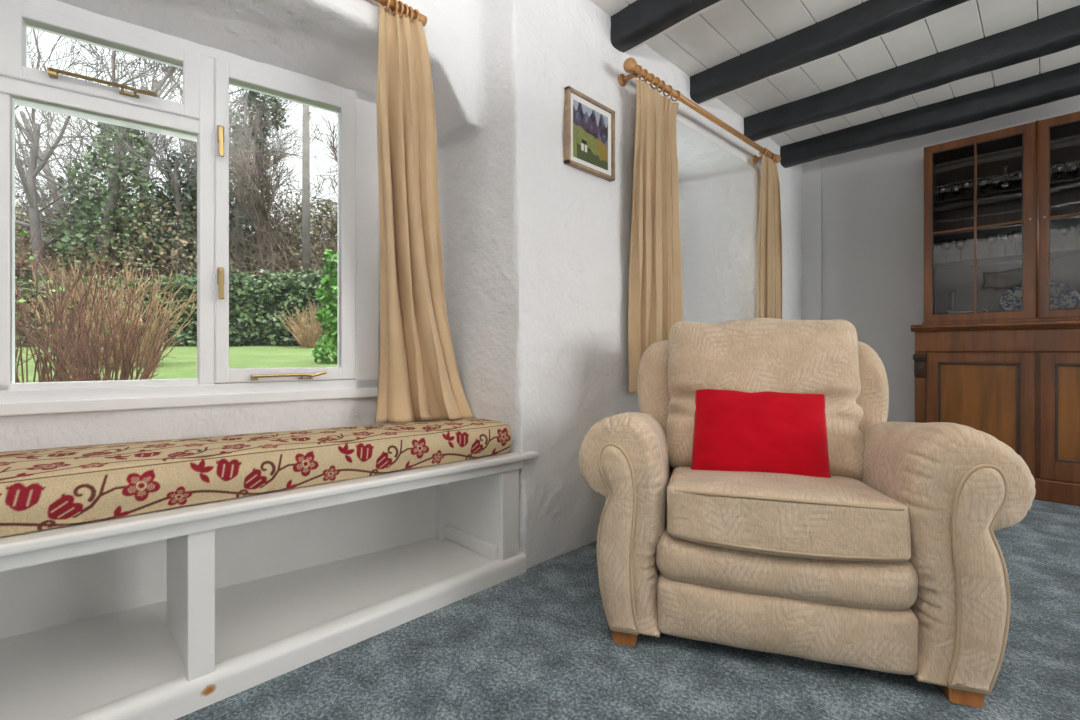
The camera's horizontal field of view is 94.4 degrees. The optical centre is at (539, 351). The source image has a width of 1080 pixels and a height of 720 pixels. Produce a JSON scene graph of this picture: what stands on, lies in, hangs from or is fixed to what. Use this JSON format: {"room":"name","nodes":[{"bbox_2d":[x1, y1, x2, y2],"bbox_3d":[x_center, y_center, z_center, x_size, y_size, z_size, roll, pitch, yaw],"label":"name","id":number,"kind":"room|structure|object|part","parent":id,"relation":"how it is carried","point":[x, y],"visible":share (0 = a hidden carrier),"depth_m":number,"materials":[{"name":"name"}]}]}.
{"room":"living room","nodes":[
{"label":"living room","id":0,"kind":"room"},
{"bbox_2d":[0,0,802,568],"bbox_3d":[-0.126,-0.385,2.442,5.355,2.484,0.985,0,0,-44],"label":"wall","id":1,"kind":"structure","parent":0,"point":[536,246],"depth_m":1.91,"materials":[{"name":"white paint"}]},
{"bbox_2d":[0,0,378,415],"bbox_3d":[-1.244,-0.417,1.438,1.550,1.166,0.128,0,0,-36],"label":"window","id":2,"kind":"structure","parent":1,"relation":"in","point":[202,117],"depth_m":1.56,"materials":[{"name":"white paint"}]},
{"bbox_3d":[-1.245,-0.822,1.438,0.440,0.204,0.057,0,0,-36],"label":"sash","id":3,"kind":"part","parent":2,"relation":"part of","materials":[{"name":"white paint"}]},
{"bbox_3d":[-1.238,0.149,1.423,1.543,0.034,0.040,0,0,-36],"label":"sill","id":4,"kind":"part","parent":2,"relation":"part of","materials":[{"name":"white paint"}]},
{"bbox_3d":[-0.860,-0.413,1.715,0.430,1.022,0.057,0,0,-36],"label":"casement sash","id":5,"kind":"part","parent":2,"relation":"part of","materials":[{"name":"white paint"}]},
{"bbox_2d":[375,0,426,26],"bbox_3d":[-0.950,-1.105,1.137,1.555,0.039,0.059,0,0,-44],"label":"pole","id":6,"kind":"object","parent":1,"relation":"attached to","point":[423,18],"visible":0.64,"depth_m":1.60,"materials":[{"name":"brown wood"}]},
{"bbox_3d":[-0.948,-1.105,1.121,1.535,0.027,0.027,0,0,-44],"label":"rod","id":7,"kind":"part","parent":6,"relation":"part of","materials":[{"name":"brown wood"}]},
{"bbox_2d":[376,0,473,422],"bbox_3d":[-0.406,-0.436,1.777,0.437,1.379,0.229,0,0,-44],"label":"curtain","id":8,"kind":"object","parent":6,"relation":"hanging from","point":[419,379],"visible":1,"depth_m":1.73,"materials":[{"name":"beige fabric"}]},
{"bbox_2d":[564,86,614,181],"bbox_3d":[0.210,-0.895,2.075,0.300,0.300,0.028,0,0,-44],"label":"framed picture","id":9,"kind":"object","parent":1,"relation":"attached to","point":[589,125],"visible":1,"depth_m":2.06,"materials":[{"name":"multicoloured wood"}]},
{"bbox_2d":[573,99,607,169],"bbox_3d":[0.212,-0.895,2.073,0.224,0.229,0.001,0,0,-44],"label":"print","id":10,"kind":"object","parent":9,"relation":"attached to","point":[590,127],"depth_m":2.07},
{"bbox_2d":[618,58,780,163],"bbox_3d":[0.931,-1.236,2.717,1.673,0.097,0.137,0,0,-44],"label":"pole","id":11,"kind":"object","parent":1,"relation":"attached to","point":[630,65],"visible":0.89,"depth_m":2.46,"materials":[{"name":"brown wood"}]},
{"bbox_2d":[628,65,682,393],"bbox_3d":[0.551,-0.530,2.318,0.414,1.432,0.092,0,0,-44],"label":"curtain","id":12,"kind":"object","parent":11,"relation":"hanging from","point":[655,305],"visible":0.87,"depth_m":2.29,"materials":[{"name":"beige fabric"}]},
{"bbox_2d":[757,148,781,318],"bbox_3d":[1.491,-0.544,3.231,0.351,1.460,0.081,0,0,-44],"label":"curtain","id":13,"kind":"object","parent":11,"relation":"hanging from","point":[769,252],"visible":0.73,"depth_m":3.20,"materials":[{"name":"beige fabric"}]},
{"bbox_2d":[175,499,1079,719],"bbox_3d":[1.711,0.840,0.569,5.340,0.080,4.320,0,0,-44],"label":"floor","id":14,"kind":"structure","parent":0,"point":[537,643],"depth_m":1.24,"materials":[{"name":"blue carpet"}]},
{"bbox_2d":[0,451,538,719],"bbox_3d":[-0.953,0.568,1.386,2.000,0.463,0.679,0,0,-44],"label":"window seat","id":15,"kind":"object","parent":14,"relation":"on","point":[172,613],"visible":0.84,"depth_m":1.37,"materials":[{"name":"paint"}]},
{"bbox_3d":[-1.144,0.570,1.467,1.864,0.360,0.015,0,0,-36],"label":"panel","id":16,"kind":"part","parent":15,"relation":"part of","materials":[{"name":"paint"}]},
{"bbox_2d":[0,418,511,536],"bbox_3d":[-0.992,0.292,1.367,1.897,0.145,0.638,0,0,-44],"label":"seat cushion","id":17,"kind":"object","parent":15,"relation":"on","point":[48,488],"visible":0.98,"depth_m":1.19,"materials":[{"name":"fabric"}]},
{"bbox_3d":[-0.762,0.391,1.145,1.935,0.062,0.031,0,0,-44],"label":"rail","id":18,"kind":"part","parent":15,"relation":"part of","materials":[{"name":"paint"}]},
{"bbox_2d":[0,538,526,719],"bbox_3d":[-0.977,0.765,1.374,1.948,0.070,0.663,0,0,-44],"label":"shelf","id":19,"kind":"object","parent":15,"relation":"attached to","point":[125,660],"depth_m":1.32,"materials":[{"name":"paint"}]},
{"bbox_3d":[-0.257,0.575,1.883,0.381,0.350,0.097,0,0,35],"label":"panel","id":20,"kind":"part","parent":15,"relation":"part of","materials":[{"name":"paint"}]},
{"bbox_2d":[579,318,1035,707],"bbox_3d":[0.726,0.340,1.645,1.054,0.920,0.899,0,0,18],"label":"armchair","id":21,"kind":"object","parent":14,"relation":"on","point":[893,562],"visible":0.98,"depth_m":1.26,"materials":[{"name":"beige fabric"}]},
{"bbox_3d":[0.215,0.503,1.367,0.109,0.502,0.055,0,0,18],"label":"arm panel","id":22,"kind":"part","parent":21,"relation":"part of","materials":[{"name":"beige fabric"}]},
{"bbox_3d":[0.336,0.470,1.753,0.244,0.593,0.812,0,0,18],"label":"arm","id":23,"kind":"part","parent":21,"relation":"part of"},
{"bbox_2d":[691,389,830,477],"bbox_3d":[0.699,0.272,1.612,0.412,0.319,0.159,0,0,17],"label":"cushion","id":24,"kind":"object","parent":21,"relation":"on","point":[767,431],"visible":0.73,"depth_m":1.57,"materials":[{"name":"red fabric"}]},
{"bbox_3d":[0.806,0.340,1.905,0.860,0.800,0.353,0,0,18],"label":"frame","id":25,"kind":"part","parent":21,"relation":"part of","materials":[{"name":"beige fabric"}]},
{"bbox_2d":[666,318,863,480],"bbox_3d":[0.765,0.161,1.752,0.624,0.563,0.330,0,0,18],"label":"cushion","id":26,"kind":"object","parent":21,"relation":"on","point":[755,354],"depth_m":1.66,"materials":[{"name":"beige fabric"}]},
{"bbox_3d":[0.694,0.687,1.552,0.605,0.155,0.682,0,0,18],"label":"panel","id":27,"kind":"part","parent":21,"relation":"part of","materials":[{"name":"beige fabric"}]},
{"bbox_3d":[1.104,0.469,1.508,0.247,0.598,0.812,0,0,18],"label":"arm","id":28,"kind":"part","parent":21,"relation":"part of"},
{"bbox_3d":[0.978,0.503,1.123,0.109,0.502,0.055,0,0,18],"label":"arm panel","id":29,"kind":"part","parent":21,"relation":"part of","materials":[{"name":"beige fabric"}]},
{"bbox_2d":[910,111,1079,505],"bbox_3d":[2.809,-0.234,2.822,0.407,2.068,1.108,0,0,-44],"label":"display cabinet","id":30,"kind":"object","parent":14,"relation":"on","point":[1013,377],"visible":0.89,"depth_m":2.86,"materials":[{"name":"brown wood"}]},
{"bbox_2d":[937,184,949,199],"bbox_3d":[2.503,-0.984,3.103,0.061,0.098,0.062,0,0,-44],"label":"goblet","id":31,"kind":"object","parent":30,"relation":"on","point":[942,190],"visible":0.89,"depth_m":3.09,"materials":[{"name":"clear glass"}]},
{"bbox_2d":[941,239,952,250],"bbox_3d":[2.521,-0.626,3.100,0.057,0.132,0.058,0,0,-44],"label":"wine glass","id":32,"kind":"object","parent":30,"relation":"on","point":[950,240],"visible":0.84,"depth_m":3.09,"materials":[{"name":"clear glass"}]},
{"bbox_2d":[950,184,962,197],"bbox_3d":[2.581,-0.984,3.096,0.061,0.098,0.062,0,0,-44],"label":"goblet","id":33,"kind":"object","parent":30,"relation":"on","point":[955,189],"visible":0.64,"depth_m":3.08,"materials":[{"name":"clear glass"}]},
{"bbox_2d":[955,239,966,258],"bbox_3d":[2.588,-0.626,3.074,0.057,0.132,0.058,0,0,-44],"label":"wine glass","id":34,"kind":"object","parent":30,"relation":"on","point":[957,240],"visible":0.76,"depth_m":3.07,"materials":[{"name":"clear glass"}]},
{"bbox_2d":[945,309,987,312],"bbox_3d":[2.577,-0.228,3.021,0.068,0.064,0.201,0,0,-44],"label":"tray","id":35,"kind":"object","parent":30,"relation":"on","point":[986,310],"visible":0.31,"depth_m":3.01,"materials":[{"name":"silver metal"}]},
{"bbox_2d":[945,310,979,312],"bbox_3d":[2.564,-0.228,3.034,0.068,0.064,0.165,0,0,-44],"label":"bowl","id":36,"kind":"object","parent":35,"relation":"on","point":[948,311],"depth_m":3.02,"materials":[{"name":"silver ceramic"}]},
{"bbox_2d":[961,179,973,195],"bbox_3d":[2.576,-0.984,3.014,0.061,0.098,0.062,0,0,-44],"label":"goblet","id":37,"kind":"object","parent":30,"relation":"on","point":[967,185],"visible":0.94,"depth_m":3.00,"materials":[{"name":"clear glass"}]},
{"bbox_3d":[2.553,-0.726,2.932,0.009,0.999,0.409,0,0,-44],"label":"moulding","id":38,"kind":"part","parent":30,"relation":"part of","materials":[{"name":"brown wood"}]},
{"bbox_3d":[2.527,0.322,2.889,0.013,0.525,0.366,0,0,-44],"label":"moulding","id":39,"kind":"part","parent":30,"relation":"part of","materials":[{"name":"brown wood"}]},
{"bbox_3d":[2.532,0.322,2.894,0.008,0.525,0.362,0,0,-44],"label":"door panel","id":40,"kind":"part","parent":30,"relation":"part of","materials":[{"name":"brown wood"}]},
{"bbox_3d":[2.560,-0.727,2.930,0.022,1.082,0.497,0,0,-44],"label":"glazed door","id":41,"kind":"part","parent":30,"relation":"part of","materials":[{"name":"brown wood"}]},
{"bbox_3d":[2.529,0.343,2.890,0.022,0.679,0.470,0,0,-44],"label":"door","id":42,"kind":"part","parent":30,"relation":"part of","materials":[{"name":"brown wood"}]},
{"bbox_2d":[977,177,990,192],"bbox_3d":[2.643,-0.984,2.975,0.061,0.098,0.062,0,0,-44],"label":"goblet","id":43,"kind":"object","parent":30,"relation":"on","point":[983,183],"visible":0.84,"depth_m":2.96,"materials":[{"name":"clear glass"}]},
{"bbox_2d":[985,234,997,255],"bbox_3d":[2.664,-0.626,2.953,0.057,0.132,0.058,0,0,-44],"label":"wine glass","id":44,"kind":"object","parent":30,"relation":"on","point":[995,235],"visible":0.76,"depth_m":2.95,"materials":[{"name":"clear glass"}]},
{"bbox_2d":[910,320,1079,331],"bbox_3d":[2.812,-0.145,2.825,0.399,0.041,1.108,0,0,-44],"label":"countertop","id":45,"kind":"structure","parent":30,"relation":"on","point":[1061,323],"depth_m":2.80,"materials":[{"name":"brown wood"}]},
{"bbox_2d":[949,291,956,310],"bbox_3d":[2.574,-0.288,3.117,0.091,0.185,0.092,0,0,-44],"label":"candlestick","id":46,"kind":"object","parent":45,"relation":"on","point":[949,291],"visible":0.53,"depth_m":3.12,"materials":[{"name":"clear glass"}]},
{"bbox_2d":[991,177,1001,188],"bbox_3d":[2.724,-0.984,2.978,0.061,0.098,0.062,0,0,-44],"label":"goblet","id":47,"kind":"object","parent":30,"relation":"on","point":[994,181],"visible":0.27,"depth_m":2.97,"materials":[{"name":"clear glass"}]},
{"bbox_3d":[2.733,-0.176,2.748,0.026,0.020,1.008,0,0,-44],"label":"moulding","id":48,"kind":"part","parent":30,"relation":"part of","materials":[{"name":"brown wood"}]},
{"bbox_2d":[999,233,1010,254],"bbox_3d":[2.728,-0.626,2.932,0.057,0.132,0.058,0,0,-44],"label":"wine glass","id":49,"kind":"object","parent":30,"relation":"on","point":[1000,235],"visible":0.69,"depth_m":2.93,"materials":[{"name":"clear glass"}]},
{"bbox_2d":[996,166,1014,190],"bbox_3d":[2.698,-1.006,2.898,0.079,0.141,0.080,0,0,-44],"label":"decanter","id":50,"kind":"object","parent":30,"relation":"on","point":[1005,182],"visible":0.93,"depth_m":2.88,"materials":[{"name":"clear glass"}]},
{"bbox_2d":[933,177,1079,211],"bbox_3d":[2.855,-0.928,2.867,0.255,0.014,0.960,0,0,-44],"label":"shelf","id":51,"kind":"object","parent":30,"relation":"attached to","point":[1070,186],"depth_m":3.00,"materials":[{"name":"brown wood"}]},
{"bbox_2d":[933,215,1079,242],"bbox_3d":[2.855,-0.723,2.867,0.255,0.014,0.960,0,0,-44],"label":"shelf","id":52,"kind":"object","parent":30,"relation":"attached to","point":[1072,221],"depth_m":2.98,"materials":[{"name":"brown wood"}]},
{"bbox_2d":[933,247,1079,268],"bbox_3d":[2.855,-0.553,2.867,0.255,0.014,0.960,0,0,-44],"label":"shelf","id":53,"kind":"object","parent":30,"relation":"attached to","point":[1066,254],"depth_m":2.98,"materials":[{"name":"brown wood"}]},
{"bbox_2d":[1009,175,1019,187],"bbox_3d":[2.788,-0.984,2.942,0.061,0.098,0.062,0,0,-44],"label":"goblet","id":54,"kind":"object","parent":30,"relation":"on","point":[1012,176],"visible":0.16,"depth_m":2.92,"materials":[{"name":"clear glass"}]},
{"bbox_2d":[1010,230,1021,252],"bbox_3d":[2.734,-0.626,2.868,0.057,0.132,0.058,0,0,-44],"label":"wine glass","id":55,"kind":"object","parent":30,"relation":"on","point":[1012,232],"visible":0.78,"depth_m":2.87,"materials":[{"name":"clear glass"}]},
{"bbox_2d":[1014,170,1021,186],"bbox_3d":[2.755,-0.984,2.861,0.061,0.098,0.062,0,0,-44],"label":"goblet","id":56,"kind":"object","parent":30,"relation":"on","point":[1018,174],"visible":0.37,"depth_m":2.85,"materials":[{"name":"clear glass"}]},
{"bbox_2d":[999,282,1079,310],"bbox_3d":[2.884,-0.304,2.896,0.059,0.210,0.337,0,0,-43],"label":"platter","id":57,"kind":"object","parent":30,"relation":"on","point":[1061,295],"visible":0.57,"depth_m":2.86,"materials":[{"name":"white ceramic"}]},
{"bbox_2d":[1051,162,1067,179],"bbox_3d":[2.853,-0.984,2.746,0.061,0.098,0.062,0,0,-44],"label":"goblet","id":58,"kind":"object","parent":30,"relation":"on","point":[1058,169],"visible":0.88,"depth_m":2.73,"materials":[{"name":"clear glass"}]},
{"bbox_3d":[2.912,-0.727,2.571,0.022,1.082,0.497,0,0,-44],"label":"glazed door","id":59,"kind":"part","parent":30,"relation":"part of","materials":[{"name":"brown wood"}]},
{"bbox_3d":[2.872,0.343,2.541,0.022,0.679,0.470,0,0,-44],"label":"door","id":60,"kind":"part","parent":30,"relation":"part of","materials":[{"name":"brown wood"}]},
{"bbox_2d":[1056,225,1070,248],"bbox_3d":[2.878,-0.626,2.750,0.057,0.132,0.058,0,0,-44],"label":"wine glass","id":61,"kind":"object","parent":30,"relation":"on","point":[1068,226],"visible":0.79,"depth_m":2.75,"materials":[{"name":"clear glass"}]},
{"bbox_3d":[2.905,-0.726,2.573,0.009,0.999,0.409,0,0,-44],"label":"moulding","id":62,"kind":"part","parent":30,"relation":"part of","materials":[{"name":"brown wood"}]},
{"bbox_3d":[2.870,0.322,2.539,0.013,0.525,0.366,0,0,-44],"label":"moulding","id":63,"kind":"part","parent":30,"relation":"part of","materials":[{"name":"brown wood"}]},
{"bbox_3d":[2.875,0.322,2.544,0.008,0.525,0.362,0,0,-44],"label":"door panel","id":64,"kind":"part","parent":30,"relation":"part of","materials":[{"name":"brown wood"}]},
{"bbox_2d":[1066,162,1079,177],"bbox_3d":[2.934,-0.984,2.749,0.061,0.098,0.062,0,0,-44],"label":"goblet","id":65,"kind":"object","parent":30,"relation":"on","point":[1073,169],"visible":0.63,"depth_m":2.73,"materials":[{"name":"clear glass"}]},
{"bbox_2d":[1074,224,1079,235],"bbox_3d":[2.941,-0.626,2.714,0.057,0.132,0.058,0,0,-44],"label":"wine glass","id":66,"kind":"object","parent":30,"relation":"on","point":[1076,226],"visible":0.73,"depth_m":2.72,"materials":[{"name":"clear glass"}]},
{"bbox_2d":[589,0,1079,146],"bbox_3d":[1.544,-1.515,0.739,5.340,0.090,5.005,0,0,-44],"label":"ceiling","id":67,"kind":"structure","parent":0,"point":[719,34],"depth_m":2.40,"materials":[{"name":"paint"}]},
{"bbox_2d":[610,0,726,53],"bbox_3d":[1.808,-1.412,0.748,0.131,0.141,4.240,0,0,-44],"label":"ceiling beam","id":68,"kind":"structure","parent":67,"relation":"attached to","point":[640,22],"depth_m":2.08,"materials":[{"name":"black paint"}]},
{"bbox_2d":[690,0,973,104],"bbox_3d":[2.297,-1.415,1.228,0.130,0.133,4.240,0,0,-44],"label":"ceiling beam","id":69,"kind":"structure","parent":67,"relation":"attached to","point":[869,20],"depth_m":2.25,"materials":[{"name":"black paint"}]},
{"bbox_2d":[744,5,1079,141],"bbox_3d":[2.776,-1.407,1.698,0.130,0.150,4.240,0,0,-44],"label":"ceiling beam","id":70,"kind":"structure","parent":67,"relation":"attached to","point":[1058,32],"depth_m":2.49,"materials":[{"name":"black paint"}]},
{"bbox_2d":[780,62,1079,167],"bbox_3d":[3.226,-1.408,2.139,0.146,0.148,4.240,0,0,-44],"label":"ceiling beam","id":71,"kind":"structure","parent":67,"relation":"attached to","point":[1062,83],"depth_m":2.94,"materials":[{"name":"black paint"}]},
{"bbox_2d":[801,95,1079,421],"bbox_3d":[3.518,-0.375,2.467,0.142,2.450,4.500,0,0,-44],"label":"wall","id":72,"kind":"structure","parent":0,"point":[862,230],"depth_m":3.54,"materials":[{"name":"paint"}]},
{"label":"outside","id":73,"kind":"structure","parent":0,"visible":0},
{"bbox_2d":[15,238,337,382],"bbox_3d":[-20.510,-2.357,15.800,58.600,5.341,27.001,0,0,0],"label":"ground","id":74,"kind":"structure","parent":73,"point":[183,365],"depth_m":6.55,"materials":[{"name":"green plant"}]},
{"bbox_2d":[15,41,158,279],"bbox_3d":[-15.395,-5.091,13.952,9.912,10.194,6.018,0,0,-1],"label":"bare tree","id":75,"kind":"object","parent":74,"relation":"on","point":[30,189],"visible":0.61,"depth_m":13.91,"materials":[{"name":"grey plant"}]},
{"bbox_2d":[17,30,182,283],"bbox_3d":[-12.838,-7.763,16.131,5.646,13.290,6.113,0,0,-41],"label":"tree","id":76,"kind":"object","parent":74,"relation":"on","point":[112,192],"visible":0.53,"depth_m":15.23,"materials":[{"name":"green plant"}]},
{"bbox_2d":[15,294,184,381],"bbox_3d":[-2.877,-0.043,3.295,0.807,0.616,0.903,0,0,-13],"label":"shrub","id":77,"kind":"object","parent":74,"relation":"on","point":[125,370],"visible":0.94,"depth_m":3.21,"materials":[{"name":"brown plant"}]},
{"bbox_2d":[15,226,187,382],"bbox_3d":[-3.500,-0.304,3.565,1.261,1.132,1.637,0,0,25],"label":"shrub","id":78,"kind":"object","parent":74,"relation":"on","point":[44,377],"visible":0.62,"depth_m":3.55,"materials":[{"name":"brown plant"}]},
{"bbox_2d":[15,250,196,366],"bbox_3d":[-4.861,-0.493,5.663,1.791,1.312,1.674,0,0,30],"label":"shrub","id":79,"kind":"object","parent":74,"relation":"on","point":[155,322],"visible":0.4,"depth_m":5.56,"materials":[{"name":"brown plant"}]},
{"bbox_2d":[15,28,196,251],"bbox_3d":[-17.067,-8.622,18.154,12.782,10.961,7.523,0,0,29],"label":"bare tree","id":80,"kind":"object","parent":74,"relation":"on","point":[22,113],"visible":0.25,"depth_m":19.22,"materials":[{"name":"grey plant"}]},
{"bbox_2d":[109,92,241,279],"bbox_3d":[-12.418,-6.303,16.755,3.941,8.392,6.393,0,0,-14],"label":"tree","id":81,"kind":"object","parent":74,"relation":"on","point":[173,186],"visible":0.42,"depth_m":16.31,"materials":[{"name":"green plant"}]},
{"bbox_2d":[15,265,337,346],"bbox_3d":[-10.540,-1.034,12.627,26.520,2.442,1.946,0,0,0],"label":"ivy hedge","id":82,"kind":"object","parent":74,"relation":"on","point":[255,306],"visible":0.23,"depth_m":12.00,"materials":[{"name":"green plant"}]},
{"bbox_2d":[15,176,337,284],"bbox_3d":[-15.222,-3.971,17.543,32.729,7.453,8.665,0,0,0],"label":"hedge","id":83,"kind":"object","parent":74,"relation":"on","point":[174,252],"visible":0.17,"depth_m":15.64,"materials":[{"name":"plant"}]},
{"bbox_2d":[15,39,337,247],"bbox_3d":[-14.003,-6.931,17.126,13.207,7.118,8.378,0,0,-17],"label":"bare tree","id":84,"kind":"object","parent":74,"relation":"on","point":[146,169],"visible":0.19,"depth_m":17.22,"materials":[{"name":"grey plant"}]},
{"bbox_2d":[110,57,329,263],"bbox_3d":[-11.133,-8.522,18.226,8.394,11.528,8.102,0,0,-44],"label":"tree","id":85,"kind":"object","parent":74,"relation":"on","point":[249,96],"visible":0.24,"depth_m":17.90,"materials":[{"name":"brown plant"}]},
{"bbox_2d":[163,87,313,202],"bbox_3d":[-12.703,-9.504,21.143,5.009,10.292,6.334,0,0,5],"label":"bare tree","id":86,"kind":"object","parent":74,"relation":"on","point":[242,89],"visible":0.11,"depth_m":22.29,"materials":[{"name":"grey plant"}]},
{"bbox_2d":[229,103,317,275],"bbox_3d":[-9.077,-4.970,16.236,3.131,5.707,3.585,0,0,-3],"label":"bare tree","id":87,"kind":"object","parent":74,"relation":"on","point":[261,199],"visible":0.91,"depth_m":15.95,"materials":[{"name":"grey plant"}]},
{"bbox_2d":[229,95,337,261],"bbox_3d":[-9.756,-6.393,17.769,4.218,6.639,3.556,0,0,27],"label":"bare tree","id":88,"kind":"object","parent":74,"relation":"on","point":[260,109],"visible":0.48,"depth_m":17.71,"materials":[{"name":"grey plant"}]},
{"bbox_2d":[302,104,311,274],"bbox_3d":[-7.000,-5.906,14.981,0.232,9.700,0.286,0,0,-44],"label":"telegraph pole","id":89,"kind":"object","parent":74,"relation":"on","point":[306,112],"visible":0.46,"depth_m":14.92,"materials":[{"name":"grey wood"}]},
{"bbox_2d":[278,298,337,346],"bbox_3d":[-4.981,-0.643,11.382,1.706,1.093,1.572,0,0,-44],"label":"shrub","id":90,"kind":"object","parent":74,"relation":"on","point":[313,334],"visible":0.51,"depth_m":11.00,"materials":[{"name":"brown plant"}]},
{"bbox_2d":[279,110,337,252],"bbox_3d":[-6.364,-5.924,18.078,4.760,6.327,3.625,0,0,18],"label":"bare tree","id":91,"kind":"object","parent":74,"relation":"on","point":[331,147],"visible":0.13,"depth_m":17.58,"materials":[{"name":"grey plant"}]},
{"bbox_2d":[311,249,337,363],"bbox_3d":[-2.454,-0.532,6.198,0.726,1.424,0.749,0,0,-44],"label":"bush","id":92,"kind":"object","parent":74,"relation":"on","point":[327,315],"visible":0.42,"depth_m":6.02,"materials":[{"name":"green plant"}]}
]}

